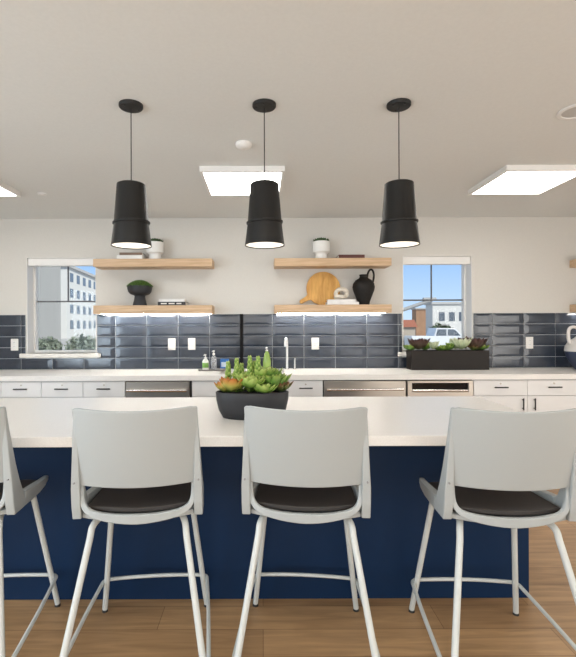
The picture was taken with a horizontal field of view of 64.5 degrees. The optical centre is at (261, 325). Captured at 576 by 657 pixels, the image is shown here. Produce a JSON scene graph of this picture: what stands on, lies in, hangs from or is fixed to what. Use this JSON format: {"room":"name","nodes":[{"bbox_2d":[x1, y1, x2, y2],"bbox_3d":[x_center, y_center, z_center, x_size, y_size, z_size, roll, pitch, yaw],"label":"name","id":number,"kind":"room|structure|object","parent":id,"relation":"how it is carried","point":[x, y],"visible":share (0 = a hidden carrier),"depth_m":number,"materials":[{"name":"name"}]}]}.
{"room":"kitchen","nodes":[
{"label":"kitchen","id":0,"kind":"room"},
{"bbox_2d":[0,0,575,218],"bbox_3d":[0.295,-1.219,0.865,8.900,0.120,8.430,0,0,0],"label":"ceiling","id":1,"kind":"structure","parent":0,"point":[486,83],"depth_m":2.35,"materials":[{"name":"paint"}]},
{"bbox_2d":[0,181,20,196],"bbox_3d":[-2.379,-1.129,3.600,0.618,0.040,0.618,0,0,0],"label":"recessed light","id":2,"kind":"object","parent":1,"relation":"in","point":[6,190],"visible":1,"depth_m":3.80,"materials":[{"name":"white plastic"}]},
{"bbox_2d":[0,187,15,195],"bbox_3d":[-2.379,-1.129,3.600,0.574,0.032,0.574,0,0,0],"label":"diffuser","id":3,"kind":"object","parent":2,"relation":"attached to","point":[4,191],"depth_m":3.79,"materials":[{"name":"white plastic"}]},
{"bbox_2d":[37,192,46,195],"bbox_3d":[-1.909,-1.143,3.950,0.080,0.016,0.080,0,0,0],"label":"sprinkler cover","id":4,"kind":"object","parent":1,"relation":"attached to","point":[38,193],"visible":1,"depth_m":3.93,"materials":[{"name":"plastic"}]},
{"bbox_2d":[111,99,151,248],"bbox_3d":[-0.683,-0.786,2.377,0.207,0.738,0.207,0,0,0],"label":"pendant lamp","id":5,"kind":"object","parent":1,"relation":"hanging from","point":[131,223],"visible":1,"depth_m":2.31,"materials":[{"name":"black metal"}]},
{"bbox_2d":[112,243,150,247],"bbox_3d":[-0.682,-0.426,2.377,0.197,0.008,0.197,0,0,0],"label":"diffuser","id":6,"kind":"object","parent":5,"relation":"attached to","point":[118,245],"depth_m":2.38,"materials":[{"name":"white plastic"}]},
{"bbox_2d":[199,166,284,195],"bbox_3d":[-0.143,-1.137,3.600,0.618,0.040,0.618,0,0,0],"label":"recessed light","id":7,"kind":"object","parent":1,"relation":"in","point":[218,180],"visible":0.87,"depth_m":3.44,"materials":[{"name":"white plastic"}]},
{"bbox_2d":[235,140,251,149],"bbox_3d":[-0.116,-1.139,2.880,0.104,0.038,0.104,0,0,0],"label":"smoke detector","id":8,"kind":"object","parent":1,"relation":"attached to","point":[241,144],"visible":1,"depth_m":2.85,"materials":[{"name":"plastic"}]},
{"bbox_2d":[245,98,284,248],"bbox_3d":[0.013,-0.789,2.377,0.207,0.738,0.207,0,0,-29],"label":"pendant lamp","id":9,"kind":"object","parent":1,"relation":"hanging from","point":[264,223],"visible":1,"depth_m":2.31,"materials":[{"name":"black metal"}]},
{"bbox_2d":[246,242,282,247],"bbox_3d":[0.014,-0.428,2.377,0.197,0.008,0.197,0,0,-29],"label":"diffuser","id":10,"kind":"object","parent":9,"relation":"attached to","point":[248,244],"depth_m":2.37,"materials":[{"name":"white plastic"}]},
{"bbox_2d":[379,98,419,247],"bbox_3d":[0.716,-0.792,2.377,0.207,0.738,0.207,0,0,27],"label":"pendant lamp","id":11,"kind":"object","parent":1,"relation":"hanging from","point":[399,223],"visible":1,"depth_m":2.31,"materials":[{"name":"black metal"}]},
{"bbox_2d":[380,241,418,246],"bbox_3d":[0.717,-0.431,2.377,0.197,0.008,0.197,0,0,27],"label":"diffuser","id":12,"kind":"object","parent":11,"relation":"attached to","point":[382,243],"depth_m":2.36,"materials":[{"name":"white plastic"}]},
{"bbox_2d":[468,165,575,194],"bbox_3d":[2.078,-1.146,3.600,0.618,0.040,0.618,0,0,0],"label":"recessed light","id":13,"kind":"object","parent":1,"relation":"in","point":[510,179],"visible":1,"depth_m":3.53,"materials":[{"name":"white plastic"}]},
{"bbox_2d":[556,104,575,119],"bbox_3d":[1.708,-1.160,2.460,0.196,0.010,0.196,0,0,0],"label":"ceiling speaker","id":14,"kind":"object","parent":1,"relation":"attached to","point":[567,113],"visible":1,"depth_m":2.48},
{"bbox_2d":[561,107,575,117],"bbox_3d":[1.708,-1.162,2.460,0.151,0.004,0.150,0,0,0],"label":"grille","id":15,"kind":"object","parent":14,"relation":"attached to","point":[567,112],"depth_m":2.47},
{"bbox_2d":[0,217,575,369],"bbox_3d":[0.300,0.080,4.980,8.840,2.478,0.200,0,0,0],"label":"wall","id":16,"kind":"structure","parent":0,"point":[520,264],"depth_m":4.88,"materials":[{"name":"paint"}]},
{"bbox_2d":[19,257,100,357],"bbox_3d":[-2.156,-0.198,4.959,0.860,1.072,0.242,0,0,0],"label":"window","id":17,"kind":"structure","parent":16,"relation":"in","point":[33,351],"depth_m":4.91,"materials":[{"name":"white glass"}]},
{"bbox_2d":[93,258,213,269],"bbox_3d":[-1.115,-0.646,4.755,1.210,0.080,0.250,0,0,0],"label":"floating shelf","id":18,"kind":"object","parent":16,"relation":"attached to","point":[195,263],"visible":1,"depth_m":4.63,"materials":[{"name":"brown wood"}]},
{"bbox_2d":[117,255,145,258],"bbox_3d":[-1.355,-0.705,4.745,0.260,0.040,0.190,0,0,0],"label":"book","id":19,"kind":"object","parent":18,"relation":"on","point":[118,256],"visible":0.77,"depth_m":4.65,"materials":[{"name":"paper"}]},
{"bbox_2d":[119,252,144,255],"bbox_3d":[-1.348,-0.739,4.745,0.230,0.028,0.170,0,0,-2],"label":"book","id":20,"kind":"object","parent":19,"relation":"on","point":[120,253],"visible":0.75,"depth_m":4.66,"materials":[{"name":"paper"}]},
{"bbox_2d":[146,238,163,258],"bbox_3d":[-1.118,-0.804,4.755,0.182,0.236,0.182,0,0,0],"label":"planter","id":21,"kind":"object","parent":18,"relation":"on","point":[157,249],"visible":0.8,"depth_m":4.69,"materials":[{"name":"white ceramic"}]},
{"bbox_2d":[93,305,214,314],"bbox_3d":[-1.114,-0.167,4.755,1.210,0.088,0.250,0,0,0],"label":"floating shelf","id":22,"kind":"object","parent":16,"relation":"attached to","point":[104,309],"visible":1,"depth_m":4.63,"materials":[{"name":"brown wood"}]},
{"bbox_2d":[127,280,152,304],"bbox_3d":[-1.275,-0.347,4.742,0.261,0.274,0.268,0,0,39],"label":"footed bowl","id":23,"kind":"object","parent":22,"relation":"on","point":[139,289],"visible":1,"depth_m":4.67,"materials":[{"name":"black ceramic"}]},
{"bbox_2d":[158,302,187,304],"bbox_3d":[-0.923,-0.230,4.745,0.285,0.036,0.201,0,0,0],"label":"book","id":24,"kind":"object","parent":22,"relation":"on","point":[159,303],"visible":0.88,"depth_m":4.64,"materials":[{"name":"paper"}]},
{"bbox_2d":[159,299,186,301],"bbox_3d":[-0.926,-0.263,4.745,0.262,0.030,0.180,0,0,-2],"label":"book","id":25,"kind":"object","parent":24,"relation":"on","point":[160,300],"visible":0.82,"depth_m":4.66,"materials":[{"name":"paper"}]},
{"bbox_2d":[240,314,242,362],"bbox_3d":[-0.218,0.164,4.858,0.034,0.585,0.016,0,0,0],"label":"trim","id":26,"kind":"structure","parent":16,"relation":"attached to","point":[241,315],"depth_m":4.85,"materials":[{"name":"black metal"}]},
{"bbox_2d":[0,313,575,369],"bbox_3d":[0.351,0.162,4.874,7.900,0.586,0.012,0,0,0],"label":"tile backsplash","id":27,"kind":"structure","parent":16,"relation":"attached to","point":[124,341],"depth_m":4.87,"materials":[{"name":"tile"}]},
{"bbox_2d":[11,339,17,350],"bbox_3d":[-2.644,0.200,4.862,0.080,0.126,0.009,0,0,0],"label":"wall outlet","id":28,"kind":"object","parent":27,"relation":"attached to","point":[14,342],"visible":1,"depth_m":4.86,"materials":[{"name":"plastic"}]},
{"bbox_2d":[168,338,175,349],"bbox_3d":[-0.964,0.194,4.862,0.080,0.126,0.009,0,0,0],"label":"wall outlet","id":29,"kind":"object","parent":27,"relation":"attached to","point":[171,341],"visible":1,"depth_m":4.86,"materials":[{"name":"plastic"}]},
{"bbox_2d":[188,338,194,349],"bbox_3d":[-0.751,0.193,4.862,0.080,0.126,0.009,0,0,0],"label":"wall outlet","id":30,"kind":"object","parent":27,"relation":"attached to","point":[191,341],"visible":1,"depth_m":4.86,"materials":[{"name":"plastic"}]},
{"bbox_2d":[311,338,318,348],"bbox_3d":[0.569,0.188,4.862,0.080,0.126,0.009,0,0,0],"label":"wall outlet","id":31,"kind":"object","parent":27,"relation":"attached to","point":[314,341],"visible":1,"depth_m":4.86,"materials":[{"name":"plastic"}]},
{"bbox_2d":[526,337,532,348],"bbox_3d":[2.859,0.179,4.862,0.080,0.126,0.009,0,0,0],"label":"wall outlet","id":32,"kind":"object","parent":27,"relation":"attached to","point":[529,340],"visible":1,"depth_m":4.86,"materials":[{"name":"plastic"}]},
{"bbox_2d":[274,258,391,268],"bbox_3d":[0.723,-0.653,4.755,1.194,0.080,0.250,0,0,0],"label":"floating shelf","id":33,"kind":"object","parent":16,"relation":"attached to","point":[279,263],"visible":1,"depth_m":4.63,"materials":[{"name":"brown wood"}]},
{"bbox_2d":[312,237,329,257],"bbox_3d":[0.619,-0.810,4.755,0.182,0.236,0.182,0,0,0],"label":"planter","id":34,"kind":"object","parent":33,"relation":"on","point":[321,246],"visible":0.97,"depth_m":4.69,"materials":[{"name":"white ceramic"}]},
{"bbox_2d":[336,255,364,257],"bbox_3d":[0.917,-0.712,4.745,0.265,0.036,0.190,0,0,0],"label":"book","id":35,"kind":"object","parent":33,"relation":"on","point":[338,256],"visible":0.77,"depth_m":4.65,"materials":[{"name":"paper"}]},
{"bbox_2d":[274,304,391,313],"bbox_3d":[0.724,-0.174,4.755,1.194,0.088,0.250,0,0,0],"label":"floating shelf","id":36,"kind":"object","parent":16,"relation":"attached to","point":[364,308],"visible":1,"depth_m":4.63,"materials":[{"name":"brown wood"}]},
{"bbox_2d":[299,272,339,304],"bbox_3d":[0.616,-0.399,4.852,0.438,0.362,0.049,0,0,1],"label":"serving board","id":37,"kind":"object","parent":36,"relation":"on","point":[321,286],"visible":0.82,"depth_m":4.84,"materials":[{"name":"brown wood"}]},
{"bbox_2d":[325,302,358,304],"bbox_3d":[0.829,-0.232,4.735,0.325,0.028,0.170,0,0,0],"label":"book","id":38,"kind":"object","parent":36,"relation":"on","point":[326,303],"visible":0.88,"depth_m":4.65,"materials":[{"name":"paper"}]},
{"bbox_2d":[326,299,355,301],"bbox_3d":[0.821,-0.259,4.735,0.285,0.026,0.155,0,0,3],"label":"book","id":39,"kind":"object","parent":38,"relation":"on","point":[328,300],"visible":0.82,"depth_m":4.66,"materials":[{"name":"paper"}]},
{"bbox_2d":[334,287,348,298],"bbox_3d":[0.822,-0.338,4.702,0.162,0.130,0.111,0,0,0],"label":"ornament","id":40,"kind":"object","parent":39,"relation":"on","point":[336,296],"visible":0.96,"depth_m":4.69,"materials":[{"name":"beige ceramic"}]},
{"bbox_2d":[352,269,374,304],"bbox_3d":[1.060,-0.409,4.740,0.232,0.379,0.230,0,0,0],"label":"jug","id":41,"kind":"object","parent":36,"relation":"on","point":[363,287],"visible":0.91,"depth_m":4.67,"materials":[{"name":"black ceramic"}]},
{"bbox_2d":[398,256,471,355],"bbox_3d":[1.875,-0.213,4.959,0.848,1.072,0.242,0,0,0],"label":"window","id":42,"kind":"structure","parent":16,"relation":"in","point":[465,262],"depth_m":4.93,"materials":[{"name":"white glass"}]},
{"bbox_2d":[570,259,575,267],"bbox_3d":[3.873,-0.665,4.755,1.150,0.080,0.250,0,0,0],"label":"floating shelf","id":43,"kind":"object","parent":16,"relation":"attached to","point":[572,262],"visible":1,"depth_m":4.83,"materials":[{"name":"brown wood"}]},
{"bbox_2d":[570,304,575,312],"bbox_3d":[3.874,-0.186,4.755,1.150,0.088,0.250,0,0,0],"label":"floating shelf","id":44,"kind":"object","parent":16,"relation":"attached to","point":[572,307],"visible":1,"depth_m":4.83,"materials":[{"name":"brown wood"}]},
{"bbox_2d":[4,489,575,656],"bbox_3d":[0.305,1.349,0.840,8.600,0.060,8.080,0,0,0],"label":"floor","id":45,"kind":"structure","parent":0,"point":[489,627],"depth_m":2.01,"materials":[{"name":"brown wood"}]},
{"bbox_2d":[1,381,41,397],"bbox_3d":[-2.239,0.921,4.512,0.375,0.815,0.616,0,0,0],"label":"base cabinet","id":46,"kind":"object","parent":45,"relation":"on","point":[9,389],"visible":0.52,"depth_m":4.23,"materials":[{"name":"white laminate"}]},
{"bbox_2d":[0,407,60,656],"bbox_3d":[-1.179,0.809,1.837,0.557,1.030,0.623,0,0,-4],"label":"bar stool","id":47,"kind":"object","parent":45,"relation":"on","point":[15,493],"visible":1,"depth_m":1.72,"materials":[{"name":"grey plastic"}]},
{"bbox_2d":[42,381,83,397],"bbox_3d":[-1.857,0.920,4.512,0.388,0.815,0.616,0,0,0],"label":"base cabinet","id":48,"kind":"object","parent":45,"relation":"on","point":[50,389],"visible":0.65,"depth_m":4.23,"materials":[{"name":"white laminate"}]},
{"bbox_2d":[83,381,125,397],"bbox_3d":[-1.468,0.918,4.512,0.392,0.815,0.616,0,0,0],"label":"base cabinet","id":49,"kind":"object","parent":45,"relation":"on","point":[91,389],"visible":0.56,"depth_m":4.23,"materials":[{"name":"white laminate"}]},
{"bbox_2d":[59,406,210,656],"bbox_3d":[-0.471,0.807,1.832,0.557,1.030,0.623,0,0,-5],"label":"bar stool","id":50,"kind":"object","parent":45,"relation":"on","point":[139,467],"visible":1,"depth_m":1.65,"materials":[{"name":"grey plastic"}]},
{"bbox_2d":[126,381,191,397],"bbox_3d":[-0.962,0.917,4.480,0.614,0.813,0.641,0,0,0],"label":"dishwasher","id":51,"kind":"object","parent":45,"relation":"on","point":[134,389],"visible":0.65,"depth_m":4.22,"materials":[{"name":"metal"}]},
{"bbox_2d":[192,381,287,396],"bbox_3d":[-0.203,0.913,4.512,0.898,0.815,0.616,0,0,0],"label":"base cabinet","id":52,"kind":"object","parent":45,"relation":"on","point":[199,388],"visible":0.18,"depth_m":4.23,"materials":[{"name":"white laminate"}]},
{"bbox_2d":[0,368,575,380],"bbox_3d":[0.352,0.479,4.543,7.900,0.047,0.646,0,0,0],"label":"countertop","id":53,"kind":"structure","parent":52,"relation":"on","point":[324,373],"depth_m":4.26,"materials":[{"name":"white stone"}]},
{"bbox_2d":[198,368,225,370],"bbox_3d":[-0.513,0.452,4.700,0.280,0.014,0.140,0,0,0],"label":"soap tray","id":54,"kind":"object","parent":53,"relation":"on","point":[200,369],"visible":0.83,"depth_m":4.65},
{"bbox_2d":[202,354,208,369],"bbox_3d":[-0.584,0.372,4.700,0.064,0.164,0.056,0,0,-25],"label":"soap bottle","id":55,"kind":"object","parent":54,"relation":"on","point":[205,363],"visible":0.99,"depth_m":4.68,"materials":[{"name":"plastic"}]},
{"bbox_2d":[211,350,216,369],"bbox_3d":[-0.500,0.353,4.709,0.059,0.202,0.050,0,0,-33],"label":"soap bottle","id":56,"kind":"object","parent":54,"relation":"on","point":[213,358],"visible":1,"depth_m":4.69,"materials":[{"name":"clear plastic"}]},
{"bbox_2d":[220,359,228,367],"bbox_3d":[-0.394,0.403,4.800,0.090,0.112,0.061,0,0,0],"label":"box","id":57,"kind":"object","parent":53,"relation":"on","point":[222,361],"visible":0.62,"depth_m":4.77,"materials":[{"name":"blue cardboard"}]},
{"bbox_2d":[263,347,270,368],"bbox_3d":[0.051,0.338,4.790,0.084,0.238,0.068,0,0,0],"label":"dish soap bottle","id":58,"kind":"object","parent":53,"relation":"on","point":[266,360],"visible":0.84,"depth_m":4.77,"materials":[{"name":"green plastic"}]},
{"bbox_2d":[284,337,288,369],"bbox_3d":[0.256,0.286,4.737,0.048,0.340,0.154,0,0,7],"label":"faucet","id":59,"kind":"object","parent":53,"relation":"on","point":[286,338],"visible":1,"depth_m":4.78,"materials":[{"name":"metal"}]},
{"bbox_2d":[403,336,489,369],"bbox_3d":[1.929,0.278,4.721,0.894,0.343,0.243,0,0,0],"label":"planter box","id":60,"kind":"object","parent":53,"relation":"on","point":[443,357],"visible":1,"depth_m":4.65,"materials":[{"name":"brown metal"}]},
{"bbox_2d":[564,325,575,368],"bbox_3d":[3.312,0.219,4.660,0.381,0.450,0.374,0,0,0],"label":"pitcher","id":61,"kind":"object","parent":53,"relation":"on","point":[570,347],"visible":1,"depth_m":4.65,"materials":[{"name":"ceramic"}]},
{"bbox_2d":[3,446,528,599],"bbox_3d":[-0.388,0.912,2.535,3.357,0.820,0.670,0,0,0],"label":"kitchen island","id":62,"kind":"object","parent":45,"relation":"on","point":[390,540],"visible":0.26,"depth_m":2.20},
{"bbox_2d":[0,396,520,446],"bbox_3d":[-0.387,0.480,2.408,3.522,0.043,1.045,0,0,0],"label":"island countertop","id":63,"kind":"structure","parent":62,"relation":"on","point":[405,420],"depth_m":2.37,"materials":[{"name":"white stone"}]},
{"bbox_2d":[214,355,292,419],"bbox_3d":[-0.041,0.302,2.266,0.402,0.311,0.218,0,0,0],"label":"succulent bowl","id":64,"kind":"object","parent":63,"relation":"on","point":[264,388],"visible":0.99,"depth_m":2.22,"materials":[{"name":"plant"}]},
{"bbox_2d":[288,380,322,396],"bbox_3d":[0.407,0.911,4.512,0.322,0.815,0.616,0,0,0],"label":"base cabinet","id":65,"kind":"object","parent":45,"relation":"on","point":[299,388],"visible":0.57,"depth_m":4.23,"materials":[{"name":"white laminate"}]},
{"bbox_2d":[232,406,379,656],"bbox_3d":[0.174,0.804,1.832,0.557,1.030,0.623,0,0,5],"label":"bar stool","id":66,"kind":"object","parent":45,"relation":"on","point":[302,467],"visible":1,"depth_m":1.65,"materials":[{"name":"grey plastic"}]},
{"bbox_2d":[323,380,405,396],"bbox_3d":[0.956,0.910,4.482,0.769,0.813,0.636,0,0,0],"label":"dishwasher","id":67,"kind":"object","parent":45,"relation":"on","point":[331,388],"visible":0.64,"depth_m":4.22,"materials":[{"name":"metal"}]},
{"bbox_2d":[405,380,472,395],"bbox_3d":[1.656,0.907,4.510,0.619,0.813,0.580,0,0,0],"label":"warming drawer","id":68,"kind":"object","parent":45,"relation":"on","point":[413,387],"visible":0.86,"depth_m":4.22,"materials":[{"name":"metal"}]},
{"bbox_2d":[409,407,575,656],"bbox_3d":[0.906,0.801,1.789,0.557,1.030,0.623,0,0,3],"label":"bar stool","id":69,"kind":"object","parent":45,"relation":"on","point":[498,469],"visible":1,"depth_m":1.61,"materials":[{"name":"grey plastic"}]},
{"bbox_2d":[472,379,526,411],"bbox_3d":[2.219,0.904,4.512,0.501,0.815,0.616,0,0,0],"label":"base cabinet","id":70,"kind":"object","parent":45,"relation":"on","point":[511,393],"visible":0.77,"depth_m":4.23,"materials":[{"name":"white laminate"}]},
{"bbox_2d":[526,379,575,411],"bbox_3d":[2.716,0.902,4.512,0.494,0.815,0.616,0,0,0],"label":"base cabinet","id":71,"kind":"object","parent":45,"relation":"on","point":[543,395],"visible":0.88,"depth_m":4.23,"materials":[{"name":"white laminate"}]},
{"label":"outside","id":72,"kind":"structure","parent":0,"visible":0},
{"bbox_2d":[44,336,430,349],"bbox_3d":[0.008,2.170,132.550,300.000,0.200,254.900,0,0,0],"label":"ground","id":73,"kind":"structure","parent":72,"point":[63,341],"depth_m":63.84,"materials":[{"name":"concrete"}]},
{"bbox_2d":[38,266,60,341],"bbox_3d":[-34.712,-3.122,52.600,21.000,10.650,5.600,0,0,0],"label":"building","id":74,"kind":"structure","parent":73,"relation":"on","point":[49,277],"depth_m":52.28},
{"bbox_2d":[39,335,62,349],"bbox_3d":[-17.026,1.679,36.044,2.304,1.898,2.305,0,0,0],"label":"bush","id":75,"kind":"object","parent":73,"relation":"on","point":[50,343],"visible":0.55,"depth_m":35.75,"materials":[{"name":"green plant"}]},
{"bbox_2d":[61,266,95,338],"bbox_3d":[-47.267,-4.324,90.500,26.700,13.150,21.800,0,0,0],"label":"apartment building","id":76,"kind":"structure","parent":73,"relation":"on","point":[79,318],"depth_m":86.27,"materials":[{"name":"white paint"}]},
{"bbox_2d":[64,334,95,349],"bbox_3d":[-13.384,1.628,33.992,2.673,2.199,2.661,0,0,0],"label":"bush","id":77,"kind":"object","parent":73,"relation":"on","point":[82,342],"visible":0.6,"depth_m":33.45,"materials":[{"name":"green plant"}]},
{"bbox_2d":[403,320,416,336],"bbox_3d":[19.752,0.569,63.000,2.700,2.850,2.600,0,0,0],"label":"house","id":78,"kind":"structure","parent":73,"relation":"on","point":[409,326],"depth_m":62.00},
{"bbox_2d":[411,308,425,335],"bbox_3d":[37.247,-0.848,91.250,13.900,5.550,2.900,0,0,0],"label":"brick building","id":79,"kind":"structure","parent":73,"relation":"on","point":[418,314],"depth_m":89.99,"materials":[{"name":"brown brick"}]},
{"bbox_2d":[403,297,436,311],"bbox_3d":[9.695,0.083,30.000,3.570,3.900,0.320,0,0,0],"label":"street lamp","id":80,"kind":"object","parent":73,"relation":"on","point":[422,302],"visible":0.34,"depth_m":29.89,"materials":[{"name":"grey metal"}]},
{"bbox_2d":[404,328,461,345],"bbox_3d":[14.644,1.084,36.996,5.580,1.859,1.948,0,0,0],"label":"pickup truck","id":81,"kind":"object","parent":73,"relation":"on","point":[435,334],"visible":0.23,"depth_m":36.08,"materials":[{"name":"white paint"}]},
{"bbox_2d":[429,322,452,327],"bbox_3d":[21.994,0.848,56.002,3.353,2.755,3.163,0,0,41],"label":"tree","id":82,"kind":"object","parent":73,"relation":"on","point":[437,325],"visible":0.16,"depth_m":55.71,"materials":[{"name":"green plant"}]},
{"bbox_2d":[424,302,461,334],"bbox_3d":[37.497,-0.949,73.500,21.400,5.750,3.400,0,0,0],"label":"building","id":83,"kind":"structure","parent":73,"relation":"on","point":[443,313],"depth_m":71.99,"materials":[{"name":"paint"}]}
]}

